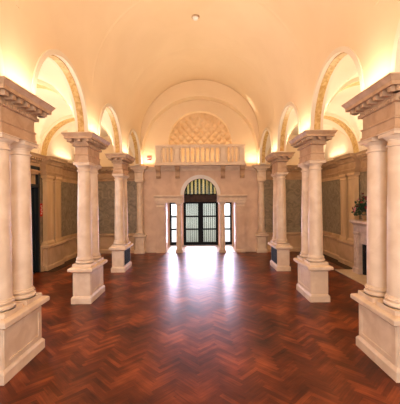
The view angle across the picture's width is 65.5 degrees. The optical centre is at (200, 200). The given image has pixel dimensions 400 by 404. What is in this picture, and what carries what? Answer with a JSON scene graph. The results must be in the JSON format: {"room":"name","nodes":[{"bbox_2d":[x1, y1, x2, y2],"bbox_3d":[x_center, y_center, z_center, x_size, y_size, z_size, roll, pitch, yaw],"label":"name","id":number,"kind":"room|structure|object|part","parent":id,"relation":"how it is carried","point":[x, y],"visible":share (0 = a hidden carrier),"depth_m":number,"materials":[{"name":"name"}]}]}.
{"room":"historic interior","nodes":[
{"label":"historic interior","id":0,"kind":"room"},
{"bbox_2d":[31,129,77,245],"bbox_3d":[-6.443,-1.921,7.065,0.300,9.450,19.100,0,0,0],"label":"wall","id":1,"kind":"structure","parent":0,"point":[59,147],"depth_m":14.42,"materials":[{"name":"paint"}]},
{"bbox_2d":[30,165,40,271],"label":"door","id":2,"kind":"structure","parent":1,"relation":"in","point":[35,179],"depth_m":11.92,"materials":[{"name":"black wood"}]},
{"bbox_2d":[31,174,34,183],"bbox_3d":[-6.345,-0.897,11.435,0.060,0.560,0.900,0,0,0],"label":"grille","id":3,"kind":"object","parent":2,"relation":"attached to","point":[32,175],"depth_m":11.76,"materials":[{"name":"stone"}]},
{"bbox_3d":[-6.836,1.137,11.878,1.040,3.200,0.075,0,0,0],"label":"panel","id":4,"kind":"part","parent":2,"relation":"part of","materials":[{"name":"black wood"}]},
{"bbox_2d":[40,203,42,215],"bbox_3d":[-6.235,0.362,12.149,0.054,0.500,0.170,0,0,0],"label":"notice","id":5,"kind":"object","parent":1,"relation":"attached to","point":[41,204],"visible":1,"depth_m":12.14,"materials":[{"name":"red paper"}]},
{"bbox_2d":[30,151,77,180],"bbox_3d":[-6.174,-1.368,9.164,0.320,0.740,14.300,0,0,0],"label":"crown molding","id":6,"kind":"structure","parent":1,"relation":"attached to","point":[70,172],"depth_m":13.99,"materials":[{"name":"beige stone"}]},
{"bbox_2d":[40,156,67,270],"bbox_3d":[-6.022,0.506,12.874,0.465,4.490,1.560,0,0,0],"label":"pilaster","id":7,"kind":"object","parent":1,"relation":"attached to","point":[51,168],"visible":1,"depth_m":12.62,"materials":[{"name":"stone"}]},
{"bbox_2d":[40,236,76,271],"bbox_3d":[-6.187,2.262,14.189,0.210,0.980,4.250,0,0,0],"label":"baseboard","id":8,"kind":"structure","parent":1,"relation":"attached to","point":[70,247],"depth_m":14.44,"materials":[{"name":"wood"}]},
{"bbox_2d":[61,178,77,238],"bbox_3d":[-6.236,0.377,14.939,0.040,2.750,2.750,0,0,0],"label":"panel border","id":9,"kind":"object","parent":1,"relation":"attached to","point":[62,180],"visible":0.14,"depth_m":14.73,"materials":[{"name":"wood"}]},
{"bbox_2d":[0,0,142,165],"bbox_3d":[-3.195,-2.718,6.907,0.310,1.910,18.800,0,0,0],"label":"wall","id":10,"kind":"structure","parent":0,"point":[22,43],"depth_m":5.57,"materials":[{"name":"beige paint"}]},
{"bbox_2d":[0,44,4,75],"bbox_3d":[-3.037,-2.540,3.374,0.040,1.410,2.820,0,0,0],"label":"trim","id":11,"kind":"structure","parent":10,"relation":"attached to","point":[2,72],"depth_m":4.71,"materials":[{"name":"beige paint"}]},
{"bbox_2d":[31,49,88,131],"bbox_3d":[-3.028,-2.540,6.982,0.040,1.410,2.820,0,0,0],"label":"trim","id":12,"kind":"structure","parent":10,"relation":"attached to","point":[49,52],"depth_m":6.51,"materials":[{"name":"beige paint"}]},
{"bbox_2d":[49,55,83,131],"bbox_3d":[-3.188,-2.489,6.982,0.160,1.312,2.624,0,0,0],"label":"band","id":13,"kind":"object","parent":10,"relation":"attached to","point":[61,64],"visible":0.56,"depth_m":7.87,"materials":[{"name":"beige stone"}]},
{"bbox_2d":[98,103,122,152],"bbox_3d":[-3.020,-2.540,10.587,0.040,1.410,2.820,0,0,0],"label":"trim","id":14,"kind":"structure","parent":10,"relation":"attached to","point":[106,105],"depth_m":10.38,"materials":[{"name":"beige paint"}]},
{"bbox_2d":[105,107,119,152],"bbox_3d":[-3.180,-2.489,10.587,0.160,1.312,2.624,0,0,0],"label":"band","id":15,"kind":"object","parent":10,"relation":"attached to","point":[116,136],"visible":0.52,"depth_m":11.60,"materials":[{"name":"beige stone"}]},
{"bbox_2d":[127,129,140,163],"bbox_3d":[-3.012,-2.540,14.197,0.040,1.410,2.820,0,0,0],"label":"trim","id":16,"kind":"structure","parent":10,"relation":"attached to","point":[132,130],"depth_m":14.11,"materials":[{"name":"beige paint"}]},
{"bbox_2d":[131,132,138,163],"bbox_3d":[-3.171,-2.489,14.197,0.160,1.312,2.624,0,0,0],"label":"band","id":17,"kind":"object","parent":10,"relation":"attached to","point":[132,133],"visible":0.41,"depth_m":15.27,"materials":[{"name":"beige stone"}]},
{"bbox_2d":[34,58,133,157],"bbox_3d":[-4.824,-2.590,6.911,2.950,1.560,18.800,0,0,0],"label":"ceiling","id":18,"kind":"structure","parent":0,"point":[49,73],"depth_m":10.89,"materials":[{"name":"beige paint"}]},
{"bbox_2d":[36,79,73,115],"bbox_3d":[-4.820,-2.627,8.789,2.950,1.735,0.540,0,0,0],"label":"band","id":19,"kind":"object","parent":18,"relation":"attached to","point":[41,84],"visible":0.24,"depth_m":8.52,"materials":[{"name":"beige paint"}]},
{"bbox_2d":[40,114,112,155],"bbox_3d":[-4.812,-2.627,12.396,2.950,1.735,0.540,0,0,0],"label":"band","id":20,"kind":"object","parent":18,"relation":"attached to","point":[57,125],"visible":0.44,"depth_m":12.28,"materials":[{"name":"beige paint"}]},
{"bbox_2d":[11,0,374,136],"bbox_3d":[-0.066,-4.675,6.900,5.980,2.850,18.800,0,0,0],"label":"ceiling","id":21,"kind":"structure","parent":0,"point":[153,29],"depth_m":9.83,"materials":[{"name":"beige paint"}]},
{"bbox_2d":[192,14,198,20],"bbox_3d":[-0.170,-6.045,10.300,0.260,0.128,0.260,0,0,0],"label":"ceiling detector","id":22,"kind":"object","parent":21,"relation":"attached to","point":[195,17],"visible":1,"depth_m":10.23,"materials":[{"name":"plastic"}]},
{"bbox_2d":[92,0,305,86],"bbox_3d":[-0.062,-4.675,8.778,5.980,2.850,0.140,0,0,0],"label":"rib","id":23,"kind":"object","parent":21,"relation":"attached to","point":[274,14],"visible":1,"depth_m":8.76,"materials":[{"name":"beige paint"}]},
{"bbox_2d":[124,47,274,119],"bbox_3d":[-0.054,-4.675,12.385,5.980,2.850,0.140,0,0,0],"label":"rib","id":24,"kind":"object","parent":21,"relation":"attached to","point":[147,67],"visible":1,"depth_m":12.36,"materials":[{"name":"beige paint"}]},
{"bbox_2d":[0,214,399,403],"bbox_3d":[0.046,2.757,28.750,60.000,0.126,62.500,0,0,0],"label":"floor","id":25,"kind":"structure","parent":0,"point":[172,327],"depth_m":6.07,"materials":[{"name":"brown wood"}]},
{"bbox_2d":[0,76,55,385],"bbox_3d":[-3.175,0.444,5.178,0.840,4.565,1.534,0,0,0],"label":"column","id":26,"kind":"object","parent":25,"relation":"on","point":[21,340],"visible":1,"depth_m":5.19,"materials":[{"name":"stone"}]},
{"bbox_3d":[-2.937,2.222,5.178,0.024,0.575,1.080,0,0,0],"label":"panel moulding","id":27,"kind":"part","parent":26,"relation":"part of","materials":[{"name":"stone"}]},
{"bbox_3d":[-3.192,-1.598,5.178,0.840,0.330,1.534,0,0,0],"label":"cornice","id":28,"kind":"part","parent":26,"relation":"part of","materials":[{"name":"stone"}]},
{"bbox_2d":[61,132,110,303],"bbox_3d":[-3.166,0.444,8.785,0.840,4.565,1.534,0,0,0],"label":"column","id":29,"kind":"object","parent":25,"relation":"on","point":[87,271],"visible":1,"depth_m":8.33,"materials":[{"name":"stone"}]},
{"bbox_3d":[-3.183,-1.598,8.785,0.840,0.330,1.534,0,0,0],"label":"cornice","id":30,"kind":"part","parent":29,"relation":"part of","materials":[{"name":"stone"}]},
{"bbox_3d":[-2.928,2.222,8.785,0.024,0.575,1.080,0,0,0],"label":"panel moulding","id":31,"kind":"part","parent":29,"relation":"part of","materials":[{"name":"stone"}]},
{"bbox_2d":[105,153,134,272],"bbox_3d":[-3.158,0.444,12.392,0.840,4.565,1.534,0,0,0],"label":"column","id":32,"kind":"object","parent":25,"relation":"on","point":[120,249],"visible":1,"depth_m":11.93,"materials":[{"name":"stone"}]},
{"bbox_3d":[-3.175,-1.598,12.392,0.840,0.330,1.534,0,0,0],"label":"cornice","id":33,"kind":"part","parent":32,"relation":"part of","materials":[{"name":"stone"}]},
{"bbox_2d":[124,248,129,264],"bbox_3d":[-2.920,2.205,12.392,0.046,0.560,0.880,0,0,0],"label":"grille","id":34,"kind":"object","parent":32,"relation":"attached to","point":[126,252],"depth_m":12.35,"materials":[{"name":"black metal"}]},
{"bbox_2d":[129,166,147,253],"bbox_3d":[-3.149,0.481,16.167,0.920,4.490,0.840,0,0,0],"label":"engaged column","id":35,"kind":"structure","parent":25,"relation":"on","point":[139,236],"depth_m":16.00,"materials":[{"name":"stone"}]},
{"bbox_2d":[156,203,165,252],"bbox_3d":[-2.074,1.417,16.210,0.460,2.600,0.180,0,0,0],"label":"pilaster","id":36,"kind":"object","parent":25,"relation":"on","point":[160,206],"visible":0.98,"depth_m":16.15,"materials":[{"name":"beige stone"}]},
{"bbox_2d":[175,203,182,252],"bbox_3d":[-1.124,1.409,16.303,0.386,2.600,0.386,0,0,0],"label":"column","id":37,"kind":"structure","parent":25,"relation":"on","point":[179,249],"depth_m":16.18,"materials":[{"name":"stone"}]},
{"bbox_2d":[153,195,182,202],"bbox_3d":[-1.667,-0.086,16.159,1.520,0.400,0.280,0,0,0],"label":"lintel","id":38,"kind":"object","parent":37,"relation":"on","point":[158,198],"visible":1,"depth_m":16.07,"materials":[{"name":"stone"}]},
{"bbox_2d":[218,202,225,252],"bbox_3d":[1.136,1.391,16.297,0.386,2.600,0.386,0,0,0],"label":"column","id":39,"kind":"structure","parent":25,"relation":"on","point":[222,249],"depth_m":16.17,"materials":[{"name":"stone"}]},
{"bbox_2d":[218,194,246,201],"bbox_3d":[1.653,-0.114,16.151,1.520,0.400,0.280,0,0,0],"label":"lintel","id":40,"kind":"object","parent":39,"relation":"on","point":[235,197],"visible":1,"depth_m":16.06,"materials":[{"name":"stone"}]},
{"bbox_2d":[236,202,245,251],"bbox_3d":[2.086,1.383,16.200,0.460,2.600,0.180,0,0,0],"label":"pilaster","id":41,"kind":"object","parent":25,"relation":"on","point":[240,205],"visible":1,"depth_m":16.14,"materials":[{"name":"stone"}]},
{"bbox_2d":[252,165,270,252],"bbox_3d":[3.145,0.429,16.153,0.920,4.490,0.840,0,0,0],"label":"engaged column","id":42,"kind":"structure","parent":25,"relation":"on","point":[261,234],"depth_m":15.99,"materials":[{"name":"stone"}]},
{"bbox_2d":[265,151,294,270],"bbox_3d":[3.136,0.391,12.378,0.840,4.565,1.534,0,0,0],"label":"column","id":43,"kind":"object","parent":25,"relation":"on","point":[280,247],"visible":1,"depth_m":11.92,"materials":[{"name":"stone"}]},
{"bbox_2d":[271,246,276,263],"bbox_3d":[2.928,2.155,12.378,0.046,0.560,0.880,0,0,0],"label":"grille","id":44,"kind":"object","parent":43,"relation":"attached to","point":[273,251],"depth_m":12.39,"materials":[{"name":"black metal"}]},
{"bbox_3d":[3.119,-1.651,12.378,0.840,0.330,1.534,0,0,0],"label":"cornice","id":45,"kind":"part","parent":43,"relation":"part of","materials":[{"name":"stone"}]},
{"bbox_2d":[288,129,337,301],"bbox_3d":[3.128,0.391,8.771,0.840,4.565,1.534,0,0,0],"label":"column","id":46,"kind":"object","parent":25,"relation":"on","point":[313,269],"visible":1,"depth_m":8.32,"materials":[{"name":"stone"}]},
{"bbox_3d":[2.920,2.173,8.771,0.024,0.575,1.080,0,0,0],"label":"panel moulding","id":47,"kind":"part","parent":46,"relation":"part of","materials":[{"name":"stone"}]},
{"bbox_3d":[3.110,-1.651,8.771,0.840,0.330,1.534,0,0,0],"label":"cornice","id":48,"kind":"part","parent":46,"relation":"part of","materials":[{"name":"stone"}]},
{"bbox_2d":[335,219,366,285],"bbox_3d":[5.715,1.677,10.187,1.200,1.950,3.400,0,0,0],"label":"fireplace","id":49,"kind":"object","parent":25,"relation":"on","point":[358,272],"visible":0.42,"depth_m":11.07,"materials":[{"name":"stone"}]},
{"bbox_2d":[349,219,366,226],"bbox_3d":[5.913,0.795,10.286,0.790,0.190,2.540,0,0,0],"label":"shelf","id":50,"kind":"object","parent":49,"relation":"attached to","point":[356,223],"depth_m":10.99,"materials":[{"name":"stone"}]},
{"bbox_2d":[351,193,366,220],"bbox_3d":[5.779,0.214,10.961,0.795,0.974,1.821,0,0,0],"label":"flower arrangement","id":51,"kind":"object","parent":49,"relation":"on","point":[360,206],"visible":0.6,"depth_m":10.95,"materials":[{"name":"plant"}]},
{"bbox_2d":[341,72,399,382],"bbox_3d":[3.119,0.391,5.164,0.840,4.565,1.534,0,0,0],"label":"column","id":52,"kind":"object","parent":25,"relation":"on","point":[378,105],"visible":1,"depth_m":5.07,"materials":[{"name":"stone"}]},
{"bbox_3d":[3.102,-1.651,5.164,0.840,0.330,1.534,0,0,0],"label":"cornice","id":53,"kind":"part","parent":52,"relation":"part of","materials":[{"name":"stone"}]},
{"bbox_3d":[2.911,2.173,5.164,0.024,0.575,1.080,0,0,0],"label":"panel moulding","id":54,"kind":"part","parent":52,"relation":"part of","materials":[{"name":"stone"}]},
{"bbox_2d":[98,100,301,252],"bbox_3d":[-0.022,-1.975,16.475,13.100,9.450,0.350,0,0,0],"label":"wall","id":55,"kind":"structure","parent":0,"point":[232,183],"depth_m":16.30,"materials":[{"name":"beige paint"}]},
{"bbox_2d":[98,166,134,180],"bbox_3d":[-4.867,-1.379,16.201,2.800,0.740,0.320,0,0,0],"label":"crown molding","id":56,"kind":"structure","parent":55,"relation":"attached to","point":[105,173],"depth_m":16.24,"materials":[{"name":"brown stone"}]},
{"bbox_2d":[99,234,134,252],"bbox_3d":[-4.837,2.251,16.256,2.800,0.980,0.210,0,0,0],"label":"baseboard","id":57,"kind":"structure","parent":55,"relation":"attached to","point":[106,241],"depth_m":16.23,"materials":[{"name":"stone"}]},
{"bbox_2d":[141,80,258,152],"bbox_3d":[-0.042,-4.300,16.010,6.000,3.600,0.580,0,0,0],"label":"arch","id":58,"kind":"object","parent":55,"relation":"attached to","point":[182,92],"visible":1,"depth_m":15.72,"materials":[{"name":"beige paint"}]},
{"bbox_2d":[145,166,254,170],"bbox_3d":[-0.020,-1.675,16.245,6.800,0.230,0.210,0,0,0],"label":"crown molding","id":59,"kind":"structure","parent":55,"relation":"attached to","point":[163,168],"depth_m":16.20,"materials":[{"name":"stone"}]},
{"bbox_2d":[165,108,234,142],"bbox_3d":[-0.039,-3.950,16.325,3.640,1.820,0.150,0,0,0],"label":"trim","id":60,"kind":"structure","parent":55,"relation":"attached to","point":[192,110],"depth_m":16.25,"materials":[{"name":"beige paint"}]},
{"bbox_2d":[169,113,230,161],"bbox_3d":[-0.031,-3.252,17.150,3.800,3.105,1.700,0,0,0],"label":"wall niche","id":61,"kind":"object","parent":55,"relation":"in","point":[196,128],"visible":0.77,"depth_m":17.42,"materials":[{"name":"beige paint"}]},
{"bbox_2d":[154,144,246,178],"bbox_3d":[-0.023,-2.010,16.040,4.700,1.680,0.600,0,0,0],"label":"balcony","id":62,"kind":"object","parent":55,"relation":"attached to","point":[223,162],"visible":1,"depth_m":15.79,"materials":[{"name":"stone"}]},
{"bbox_3d":[-2.156,-2.317,15.855,0.280,0.770,0.180,0,0,0],"label":"post","id":63,"kind":"part","parent":62,"relation":"part of","materials":[{"name":"stone"}]},
{"bbox_3d":[-1.206,-2.325,15.853,0.280,0.770,0.180,0,0,0],"label":"post","id":64,"kind":"part","parent":62,"relation":"part of","materials":[{"name":"stone"}]},
{"bbox_3d":[-0.030,-2.780,15.850,4.600,0.140,0.220,0,0,0],"label":"handrail","id":65,"kind":"part","parent":62,"relation":"part of","materials":[{"name":"stone"}]},
{"bbox_3d":[1.154,-2.345,15.847,0.280,0.770,0.180,0,0,0],"label":"post","id":66,"kind":"part","parent":62,"relation":"part of","materials":[{"name":"stone"}]},
{"bbox_3d":[2.104,-2.353,15.845,0.280,0.770,0.180,0,0,0],"label":"post","id":67,"kind":"part","parent":62,"relation":"part of","materials":[{"name":"stone"}]},
{"bbox_2d":[180,175,220,194],"bbox_3d":[-0.013,-0.825,16.255,2.100,1.050,0.089,0,0,0],"label":"arch surround","id":68,"kind":"object","parent":55,"relation":"attached to","point":[190,179],"visible":0.98,"depth_m":16.23,"materials":[{"name":"beige stone"}]},
{"bbox_2d":[267,233,300,251],"bbox_3d":[4.863,2.169,16.234,2.800,0.980,0.210,0,0,0],"label":"baseboard","id":69,"kind":"structure","parent":55,"relation":"attached to","point":[294,239],"depth_m":16.21,"materials":[{"name":"wood"}]},
{"bbox_2d":[266,165,301,179],"bbox_3d":[4.832,-1.461,16.179,2.800,0.740,0.320,0,0,0],"label":"crown molding","id":70,"kind":"structure","parent":55,"relation":"attached to","point":[295,173],"depth_m":16.24,"materials":[{"name":"brown stone"}]},
{"bbox_2d":[167,202,234,246],"bbox_3d":[0.002,0.525,17.825,4.300,4.450,2.350,0,0,0],"label":"wall","id":71,"kind":"structure","parent":0,"point":[168,204],"depth_m":18.80,"materials":[{"name":"beige stone"}]},
{"bbox_2d":[170,203,176,244],"bbox_3d":[-1.583,1.408,18.854,0.570,2.590,0.060,0,0,0],"label":"window","id":72,"kind":"structure","parent":71,"relation":"in","point":[171,216],"depth_m":18.83,"materials":[{"name":"black paint"}]},
{"bbox_2d":[183,202,200,244],"bbox_3d":[-0.498,1.389,18.836,1.080,2.610,0.090,0,0,0],"label":"door","id":73,"kind":"structure","parent":71,"relation":"in","point":[184,203],"depth_m":18.82,"materials":[{"name":"black paint"}]},
{"bbox_2d":[186,204,197,241],"bbox_3d":[-0.514,1.394,18.952,1.032,2.580,0.054,0,0,0],"label":"curtain","id":74,"kind":"object","parent":73,"relation":"hanging from","point":[191,209],"visible":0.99,"depth_m":18.95,"materials":[{"name":"fabric"}]},
{"bbox_2d":[184,195,216,201],"bbox_3d":[-0.001,-0.135,18.860,2.100,0.430,0.260,0,0,0],"label":"transom","id":75,"kind":"object","parent":71,"relation":"attached to","point":[187,198],"visible":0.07,"depth_m":18.77,"materials":[{"name":"brown wood"}]},
{"bbox_2d":[203,203,215,241],"bbox_3d":[0.536,1.385,18.950,1.032,2.580,0.054,0,0,0],"label":"curtain","id":76,"kind":"object","parent":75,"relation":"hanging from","point":[208,209],"visible":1,"depth_m":18.95,"materials":[{"name":"fabric"}]},
{"bbox_2d":[184,179,216,194],"bbox_3d":[-0.007,-0.870,18.850,2.080,1.040,0.060,0,0,0],"label":"window","id":77,"kind":"structure","parent":71,"relation":"in","point":[195,179],"depth_m":18.82,"materials":[{"name":"black paint"}]},
{"bbox_2d":[185,179,215,193],"bbox_3d":[-0.008,-0.885,18.951,2.101,1.051,0.037,0,0,0],"label":"curtain","id":78,"kind":"object","parent":71,"relation":"hanging from","point":[189,189],"visible":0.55,"depth_m":18.95,"materials":[{"name":"fabric"}]},
{"bbox_2d":[201,202,217,244],"bbox_3d":[0.537,1.381,18.834,1.050,2.610,0.090,0,0,0],"label":"door","id":79,"kind":"structure","parent":71,"relation":"in","point":[202,203],"depth_m":18.82,"materials":[{"name":"black paint"}]},
{"bbox_2d":[225,202,231,244],"bbox_3d":[1.607,1.382,18.846,0.570,2.590,0.060,0,0,0],"label":"window","id":80,"kind":"structure","parent":71,"relation":"in","point":[230,203],"depth_m":18.82,"materials":[{"name":"white glass"}]},
{"bbox_2d":[267,55,362,157],"bbox_3d":[4.726,-2.670,6.889,2.950,1.560,18.800,0,0,0],"label":"ceiling","id":81,"kind":"structure","parent":0,"point":[346,71],"depth_m":10.79,"materials":[{"name":"beige paint"}]},
{"bbox_2d":[287,112,359,152],"bbox_3d":[4.738,-2.707,12.374,2.950,1.735,0.540,0,0,0],"label":"band","id":82,"kind":"object","parent":81,"relation":"attached to","point":[348,129],"visible":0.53,"depth_m":12.25,"materials":[{"name":"beige paint"}]},
{"bbox_2d":[324,77,359,113],"bbox_3d":[4.730,-2.707,8.767,2.950,1.735,0.540,0,0,0],"label":"band","id":83,"kind":"object","parent":81,"relation":"attached to","point":[354,82],"visible":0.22,"depth_m":8.50,"materials":[{"name":"beige paint"}]},
{"bbox_2d":[257,0,399,164],"bbox_3d":[3.095,-2.771,6.893,0.310,1.910,18.800,0,0,0],"label":"wall","id":84,"kind":"structure","parent":0,"point":[372,40],"depth_m":5.54,"materials":[{"name":"beige paint"}]},
{"bbox_2d":[262,131,268,162],"bbox_3d":[3.108,-2.542,14.183,0.160,1.312,2.624,0,0,0],"label":"band","id":85,"kind":"object","parent":84,"relation":"attached to","point":[266,133],"visible":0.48,"depth_m":15.23,"materials":[{"name":"beige stone"}]},
{"bbox_2d":[259,127,272,162],"bbox_3d":[2.948,-2.590,14.183,0.040,1.410,2.820,0,0,0],"label":"trim","id":86,"kind":"structure","parent":84,"relation":"attached to","point":[266,128],"depth_m":14.19,"materials":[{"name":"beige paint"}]},
{"bbox_2d":[280,106,292,150],"bbox_3d":[3.100,-2.542,10.573,0.160,1.312,2.624,0,0,0],"label":"band","id":87,"kind":"object","parent":84,"relation":"attached to","point":[285,120],"visible":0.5,"depth_m":11.56,"materials":[{"name":"beige stone"}]},
{"bbox_2d":[277,102,300,151],"bbox_3d":[2.940,-2.590,10.573,0.040,1.410,2.820,0,0,0],"label":"trim","id":88,"kind":"structure","parent":84,"relation":"attached to","point":[292,104],"depth_m":10.41,"materials":[{"name":"beige paint"}]},
{"bbox_2d":[314,52,346,129],"bbox_3d":[3.092,-2.542,6.968,0.160,1.312,2.624,0,0,0],"label":"band","id":89,"kind":"object","parent":84,"relation":"attached to","point":[317,120],"visible":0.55,"depth_m":7.87,"materials":[{"name":"beige stone"}]},
{"bbox_2d":[309,46,364,129],"bbox_3d":[2.931,-2.590,6.968,0.040,1.410,2.820,0,0,0],"label":"trim","id":90,"kind":"structure","parent":84,"relation":"attached to","point":[348,50],"depth_m":6.55,"materials":[{"name":"beige paint"}]},
{"bbox_2d":[391,19,399,71],"bbox_3d":[2.923,-2.590,3.360,0.040,1.410,2.820,0,0,0],"label":"trim","id":91,"kind":"structure","parent":84,"relation":"attached to","point":[395,53],"depth_m":4.64,"materials":[{"name":"beige paint"}]},
{"bbox_2d":[322,128,366,236],"bbox_3d":[6.356,-2.029,7.035,0.300,9.450,19.100,0,0,0],"label":"wall","id":92,"kind":"structure","parent":0,"point":[340,145],"depth_m":14.41,"materials":[{"name":"paint"}]},
{"bbox_2d":[323,233,338,259],"bbox_3d":[6.202,2.158,13.911,0.210,0.980,4.750,0,0,0],"label":"baseboard","id":93,"kind":"structure","parent":92,"relation":"attached to","point":[330,243],"depth_m":14.68,"materials":[{"name":"wood"}]},
{"bbox_2d":[322,176,340,236],"bbox_3d":[6.224,0.273,14.836,0.040,2.750,2.900,0,0,0],"label":"panel border","id":94,"kind":"object","parent":92,"relation":"attached to","point":[336,177],"visible":0.14,"depth_m":14.75,"materials":[{"name":"wood"}]},
{"bbox_2d":[321,149,366,178],"bbox_3d":[6.106,-1.471,9.136,0.320,0.740,14.300,0,0,0],"label":"crown molding","id":95,"kind":"structure","parent":92,"relation":"attached to","point":[330,168],"depth_m":14.19,"materials":[{"name":"brown stone"}]},
{"bbox_2d":[333,153,360,266],"bbox_3d":[6.003,0.405,12.786,0.465,4.490,1.560,0,0,0],"label":"pilaster","id":96,"kind":"object","parent":92,"relation":"attached to","point":[349,165],"visible":0.84,"depth_m":12.65,"materials":[{"name":"stone"}]}
]}

